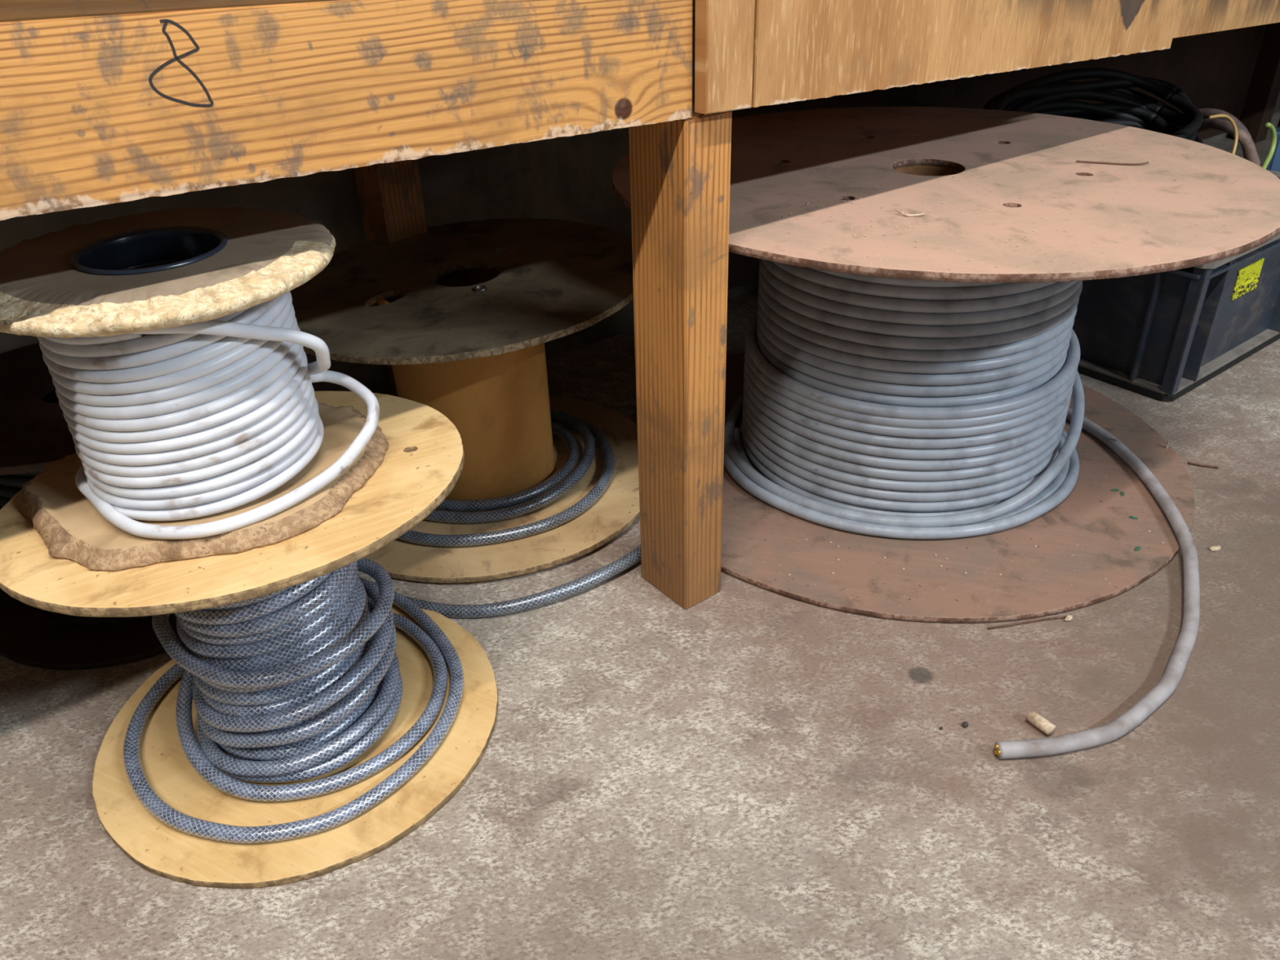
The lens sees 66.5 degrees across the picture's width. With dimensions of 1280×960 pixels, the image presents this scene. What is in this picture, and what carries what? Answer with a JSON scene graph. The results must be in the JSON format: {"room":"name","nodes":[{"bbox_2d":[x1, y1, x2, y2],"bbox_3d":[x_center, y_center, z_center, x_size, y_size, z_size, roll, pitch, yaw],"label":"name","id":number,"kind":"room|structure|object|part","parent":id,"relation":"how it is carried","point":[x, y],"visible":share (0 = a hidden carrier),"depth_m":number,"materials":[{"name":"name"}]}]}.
{"room":"workshop","nodes":[
{"label":"workshop","id":0,"kind":"room"},
{"bbox_2d":[0,120,1279,959],"bbox_3d":[1.013,0.462,0.881,12.000,0.050,13.000,-2,31,0],"label":"floor","id":1,"kind":"structure","parent":0,"point":[747,771],"depth_m":1.07,"materials":[{"name":"concrete"}]},
{"bbox_2d":[0,342,184,670],"bbox_3d":[-0.741,0.010,1.364,0.413,0.305,0.413,10,33,19],"label":"cable reel","id":2,"kind":"object","parent":1,"relation":"on","point":[34,432],"visible":0.13,"depth_m":1.29,"materials":[{"name":"black rubber"}]},
{"bbox_2d":[0,391,497,888],"bbox_3d":[-0.408,0.131,1.094,0.461,0.361,0.485,-2,31,0],"label":"cable reel","id":3,"kind":"object","parent":1,"relation":"on","point":[310,717],"visible":0.83,"depth_m":1.04,"materials":[{"name":"yellow wood"}]},
{"bbox_2d":[0,206,388,571],"bbox_3d":[-0.449,-0.102,0.943,0.366,0.260,0.351,-2,31,0],"label":"cable reel","id":4,"kind":"object","parent":3,"relation":"on","point":[171,341],"visible":1,"depth_m":0.86,"materials":[{"name":"white plastic"}]},
{"bbox_2d":[289,217,640,617],"bbox_3d":[-0.265,-0.135,1.526,0.588,0.384,0.664,0,31,3],"label":"cable reel","id":5,"kind":"object","parent":1,"relation":"on","point":[464,318],"visible":0.7,"depth_m":1.47,"materials":[{"name":"wood"}]},
{"bbox_2d":[0,0,1279,608],"bbox_3d":[0.736,-0.752,2.013,6.460,0.867,0.856,-23,37,-31],"label":"workbench","id":6,"kind":"object","parent":1,"relation":"on","point":[103,102],"visible":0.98,"depth_m":0.95,"materials":[{"name":"brown wood"}]},
{"bbox_3d":[-0.745,-0.189,0.453,1.965,0.060,0.039,-23,37,-31],"label":"rail","id":7,"kind":"part","parent":6,"relation":"part of","materials":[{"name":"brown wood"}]},
{"bbox_3d":[-0.423,-0.474,1.657,0.073,0.816,0.098,-23,37,-31],"label":"leg","id":8,"kind":"part","parent":6,"relation":"part of","materials":[{"name":"brown wood"}]},
{"bbox_3d":[0.050,-0.128,1.226,0.066,0.646,0.099,-23,37,-31],"label":"leg","id":9,"kind":"part","parent":6,"relation":"part of","materials":[{"name":"brown wood"}]},
{"bbox_3d":[1.186,-1.209,2.755,2.550,0.774,0.030,-23,37,-31],"label":"panel","id":10,"kind":"part","parent":6,"relation":"part of","materials":[{"name":"brown wood"}]},
{"bbox_3d":[1.787,-1.146,2.126,4.256,0.276,0.018,-23,37,-31],"label":"plywood panel","id":11,"kind":"part","parent":6,"relation":"part of","materials":[{"name":"brown wood"}]},
{"bbox_3d":[2.254,-1.612,3.414,0.085,0.816,0.076,-23,37,-31],"label":"leg","id":12,"kind":"part","parent":6,"relation":"part of","materials":[{"name":"brown wood"}]},
{"bbox_2d":[611,106,1279,759],"bbox_3d":[0.477,-0.233,1.535,0.944,0.485,1.080,-23,37,-31],"label":"cable reel","id":13,"kind":"object","parent":1,"relation":"on","point":[894,396],"visible":0.95,"depth_m":1.41,"materials":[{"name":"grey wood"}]},
{"bbox_2d":[896,209,924,216],"bbox_3d":[0.344,-0.339,1.242,0.036,0.006,0.011,8,32,15],"label":"wood curl","id":14,"kind":"object","parent":13,"relation":"on","point":[897,211],"visible":1,"depth_m":1.24,"materials":[{"name":"beige wood"}]},
{"bbox_2d":[1075,160,1149,164],"bbox_3d":[0.698,-0.469,1.441,0.100,0.004,0.008,6,32,13],"label":"wood sliver","id":15,"kind":"object","parent":13,"relation":"on","point":[1089,162],"visible":1,"depth_m":1.44,"materials":[{"name":"wood"}]},
{"bbox_2d":[961,721,968,728],"bbox_3d":[0.382,0.287,1.145,0.008,0.006,0.007,-14,33,-19],"label":"lump","id":16,"kind":"object","parent":1,"relation":"on","point":[965,724],"visible":1,"depth_m":1.14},
{"bbox_2d":[987,615,1066,629],"bbox_3d":[0.517,0.189,1.300,0.117,0.004,0.004,-7,32,-9],"label":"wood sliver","id":17,"kind":"object","parent":1,"relation":"on","point":[1058,617],"visible":1,"depth_m":1.30,"materials":[{"name":"brown wood"}]},
{"bbox_2d":[1026,710,1056,736],"bbox_3d":[0.467,0.283,1.136,0.014,0.014,0.030,-20,36,-27],"label":"cable offcut","id":18,"kind":"object","parent":1,"relation":"on","point":[1033,717],"visible":1,"depth_m":1.13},
{"bbox_2d":[1064,614,1072,621],"bbox_3d":[0.573,0.185,1.304,0.016,0.007,0.008,-21,36,-29],"label":"chip","id":19,"kind":"object","parent":1,"relation":"on","point":[1068,618],"visible":1,"depth_m":1.30,"materials":[{"name":"beige wood"}]},
{"bbox_2d":[1072,169,1279,401],"bbox_3d":[1.025,-0.506,2.147,0.645,0.292,0.696,-23,37,-31],"label":"crate","id":20,"kind":"object","parent":1,"relation":"on","point":[1161,336],"visible":0.35,"depth_m":1.86,"materials":[{"name":"grey plastic"}]},
{"bbox_2d":[982,67,1203,143],"bbox_3d":[0.946,-0.712,2.053,0.728,0.228,0.381,-28,40,-36],"label":"cable coil","id":21,"kind":"object","parent":20,"relation":"in","point":[1050,94],"visible":0.3,"depth_m":2.17,"materials":[{"name":"black rubber"}]},
{"bbox_2d":[1166,108,1252,159],"bbox_3d":[1.238,-0.742,2.166,0.041,0.163,0.264,-26,39,-34],"label":"hose","id":22,"kind":"object","parent":20,"relation":"in","point":[1206,113],"visible":0.23,"depth_m":2.10,"materials":[{"name":"grey rubber"}]},
{"bbox_2d":[1208,114,1238,154],"bbox_3d":[1.142,-0.639,1.912,0.092,0.148,0.041,-16,34,-23],"label":"wire","id":23,"kind":"object","parent":20,"relation":"on","point":[1229,118],"visible":0.66,"depth_m":1.91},
{"bbox_2d":[1197,118,1262,167],"bbox_3d":[1.227,-0.712,2.124,0.070,0.155,0.264,-25,38,-33],"label":"hose","id":24,"kind":"object","parent":20,"relation":"in","point":[1248,146],"visible":0.38,"depth_m":2.05,"materials":[{"name":"plastic"}]},
{"bbox_2d":[1262,122,1276,168],"bbox_3d":[1.304,-0.675,2.041,0.025,0.140,0.082,24,40,36],"label":"wire","id":25,"kind":"object","parent":20,"relation":"in","point":[1269,126],"visible":0.66,"depth_m":2.04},
{"bbox_2d":[1187,461,1218,468],"bbox_3d":[0.943,-0.025,1.634,0.046,0.005,0.005,11,33,19],"label":"wooden sliver","id":26,"kind":"object","parent":1,"relation":"on","point":[1188,462],"visible":1,"depth_m":1.63,"materials":[{"name":"wood"}]},
{"bbox_2d":[1209,545,1221,551],"bbox_3d":[0.846,0.100,1.432,0.020,0.006,0.010,-8,32,-10],"label":"chip","id":27,"kind":"object","parent":1,"relation":"on","point":[1218,548],"visible":1,"depth_m":1.43,"materials":[{"name":"beige wood"}]},
{"bbox_2d":[1266,118,1279,172],"bbox_3d":[1.594,-0.643,2.251,0.300,0.391,0.300,17,36,28],"label":"plastic tub","id":28,"kind":"object","parent":1,"relation":"on","point":[1274,163],"visible":0.02,"depth_m":2.15,"materials":[{"name":"blue plastic"}]},
{"bbox_2d":[0,0,1279,395],"bbox_3d":[0.499,-1.681,1.933,9.350,2.550,0.056,-23,37,-31],"label":"wall","id":29,"kind":"structure","parent":0,"point":[566,178],"depth_m":1.82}
]}

